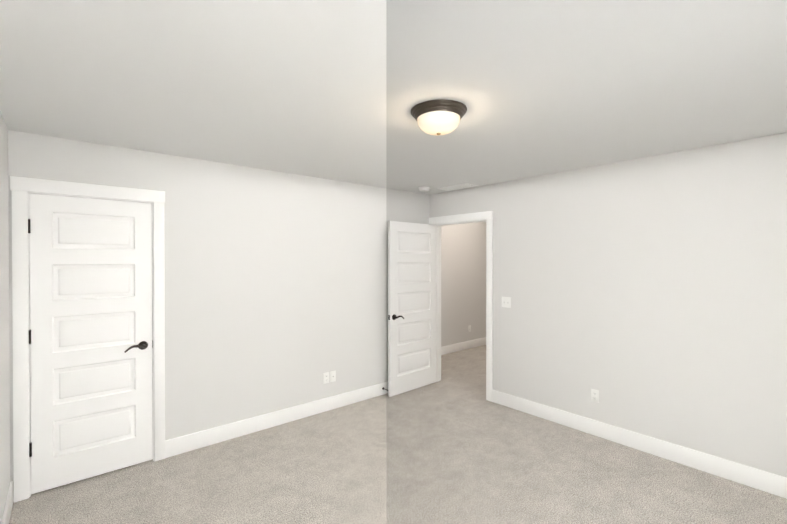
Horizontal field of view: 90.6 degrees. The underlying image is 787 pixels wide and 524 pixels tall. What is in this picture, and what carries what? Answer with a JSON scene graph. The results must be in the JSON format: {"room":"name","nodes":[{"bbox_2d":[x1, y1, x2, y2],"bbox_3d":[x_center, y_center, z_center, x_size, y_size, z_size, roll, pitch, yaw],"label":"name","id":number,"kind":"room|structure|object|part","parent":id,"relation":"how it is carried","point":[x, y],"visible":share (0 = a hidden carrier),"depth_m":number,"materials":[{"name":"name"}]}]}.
{"room":"empty bedroom","nodes":[
{"label":"empty bedroom","id":0,"kind":"room"},
{"bbox_2d":[0,111,9,523],"bbox_3d":[-1.142,0.371,0.853,0.120,2.450,4.380,0,1,-41],"label":"wall","id":1,"kind":"structure","parent":0,"point":[4,377],"depth_m":2.34,"materials":[{"name":"paint"}]},
{"bbox_2d":[1,481,12,523],"bbox_3d":[-1.130,1.526,0.950,0.014,0.140,4.260,0,1,-41],"label":"baseboard","id":2,"kind":"structure","parent":1,"relation":"attached to","point":[7,511],"depth_m":2.37,"materials":[{"name":"white paint"}]},
{"bbox_2d":[8,130,429,501],"bbox_3d":[-1.108,0.351,3.847,4.070,2.450,0.120,0,1,-41],"label":"wall","id":3,"kind":"structure","parent":0,"point":[276,290],"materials":[{"name":"paint"}]},
{"bbox_2d":[10,176,164,502],"bbox_3d":[-2.217,0.549,2.897,0.749,2.066,0.120,0,1,-41],"label":"door frame","id":4,"kind":"structure","parent":3,"relation":"attached to","point":[29,319],"depth_m":2.65,"materials":[{"name":"white paint"}]},
{"bbox_2d":[28,193,152,493],"bbox_3d":[-2.191,0.553,2.863,0.716,2.030,0.149,0,1,-41],"label":"closet door","id":5,"kind":"structure","parent":3,"relation":"in","point":[90,336],"depth_m":2.83,"materials":[{"name":"white paint"}]},
{"bbox_3d":[-1.992,0.651,3.035,0.190,0.066,0.149,0,1,-41],"label":"handle","id":6,"kind":"part","parent":5,"relation":"part of","materials":[{"name":"black metal"}]},
{"bbox_2d":[165,381,387,457],"bbox_3d":[-0.680,1.504,4.133,3.058,0.140,0.014,0,1,-41],"label":"baseboard","id":7,"kind":"structure","parent":3,"relation":"attached to","point":[192,441],"depth_m":3.67,"materials":[{"name":"white paint"}]},
{"bbox_2d":[323,372,328,383],"bbox_3d":[-0.710,1.224,4.111,0.070,0.115,0.008,0,1,-41],"label":"duplex electrical outlet","id":8,"kind":"object","parent":3,"relation":"attached to","point":[325,377],"visible":1,"depth_m":4.11,"materials":[{"name":"white plastic"}]},
{"bbox_2d":[330,370,335,381],"bbox_3d":[-0.645,1.224,4.163,0.070,0.115,0.012,0,1,-41],"label":"outlet","id":9,"kind":"object","parent":3,"relation":"attached to","point":[332,376],"visible":1,"depth_m":4.16,"materials":[{"name":"white plastic"}]},
{"bbox_2d":[0,0,786,194],"bbox_3d":[1.229,-0.902,3.510,7.190,0.060,5.340,0,1,-41],"label":"ceiling","id":10,"kind":"structure","parent":0,"point":[337,90],"depth_m":1.84,"materials":[{"name":"paint"}]},
{"bbox_2d":[418,186,429,191],"bbox_3d":[0.365,-0.859,4.601,0.140,0.040,0.140,0,1,-41],"label":"smoke detector","id":11,"kind":"object","parent":10,"relation":"attached to","point":[424,189],"depth_m":4.55,"materials":[{"name":"white plastic"}]},
{"bbox_2d":[411,99,466,135],"bbox_3d":[0.258,-0.793,2.224,0.321,0.139,0.321,0,1,-41],"label":"ceiling light fixture","id":12,"kind":"object","parent":10,"relation":"attached to","point":[438,117],"depth_m":2.13,"materials":[{"name":"white glass"}]},
{"bbox_3d":[0.258,-0.777,2.224,0.245,0.086,0.245,0,1,-41],"label":"lamp shade","id":13,"kind":"part","parent":12,"relation":"part of","materials":[{"name":"beige glass"}]},
{"bbox_2d":[437,183,477,190],"bbox_3d":[0.745,-0.874,4.558,0.210,0.011,0.450,0,1,-41],"label":"ceiling vent","id":14,"kind":"object","parent":10,"relation":"in","point":[459,186],"depth_m":4.54,"materials":[{"name":"white metal"}]},
{"bbox_2d":[9,345,786,523],"bbox_3d":[1.229,1.608,3.528,7.190,0.060,5.340,0,1,-41],"label":"floor","id":15,"kind":"structure","parent":0,"point":[453,446],"depth_m":2.83,"materials":[{"name":"carpet"}]},
{"bbox_2d":[441,222,485,346],"bbox_3d":[1.120,0.330,6.864,3.000,2.450,0.120,0,1,-41],"label":"wall","id":16,"kind":"structure","parent":0,"point":[463,277],"depth_m":6.88,"materials":[{"name":"paint"}]},
{"bbox_2d":[441,337,485,354],"bbox_3d":[1.118,1.486,6.782,2.880,0.140,0.014,0,1,-41],"label":"baseboard","id":17,"kind":"structure","parent":16,"relation":"attached to","point":[452,348],"depth_m":6.86,"materials":[{"name":"white paint"}]},
{"bbox_2d":[430,133,786,476],"bbox_3d":[1.674,0.351,3.822,0.120,2.450,5.220,0,1,-41],"label":"wall","id":18,"kind":"structure","parent":0,"point":[648,295],"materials":[{"name":"paint"}]},
{"bbox_2d":[388,221,436,396],"bbox_3d":[0.247,0.539,4.771,0.827,2.030,0.149,0,1,-43],"label":"entry door","id":19,"kind":"structure","parent":18,"relation":"in","point":[412,306],"depth_m":4.73,"materials":[{"name":"white paint"}]},
{"bbox_3d":[0.015,0.641,4.558,0.197,0.066,0.149,0,1,-43],"label":"handle","id":20,"kind":"part","parent":19,"relation":"part of","materials":[{"name":"black metal"}]},
{"bbox_2d":[429,211,492,401],"bbox_3d":[0.844,0.496,4.791,0.164,2.146,0.991,0,1,-41],"label":"door frame","id":21,"kind":"structure","parent":18,"relation":"attached to","point":[487,216],"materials":[{"name":"white paint"}]},
{"bbox_2d":[502,297,510,307],"bbox_3d":[1.225,0.438,4.241,0.015,0.115,0.116,0,1,-41],"label":"switch plate","id":22,"kind":"object","parent":18,"relation":"attached to","point":[506,301],"depth_m":4.24,"materials":[{"name":"white plastic"}]},
{"bbox_2d":[591,389,598,402],"bbox_3d":[1.834,1.218,3.543,0.008,0.115,0.070,0,1,-41],"label":"duplex electrical outlet","id":23,"kind":"object","parent":18,"relation":"attached to","point":[594,395],"depth_m":3.54,"materials":[{"name":"white plastic"}]},
{"bbox_2d":[492,389,786,498],"bbox_3d":[2.178,1.511,3.139,0.014,0.140,3.276,0,1,-41],"label":"baseboard","id":24,"kind":"structure","parent":18,"relation":"attached to","point":[762,480],"depth_m":3.17,"materials":[{"name":"white paint"}]}
]}

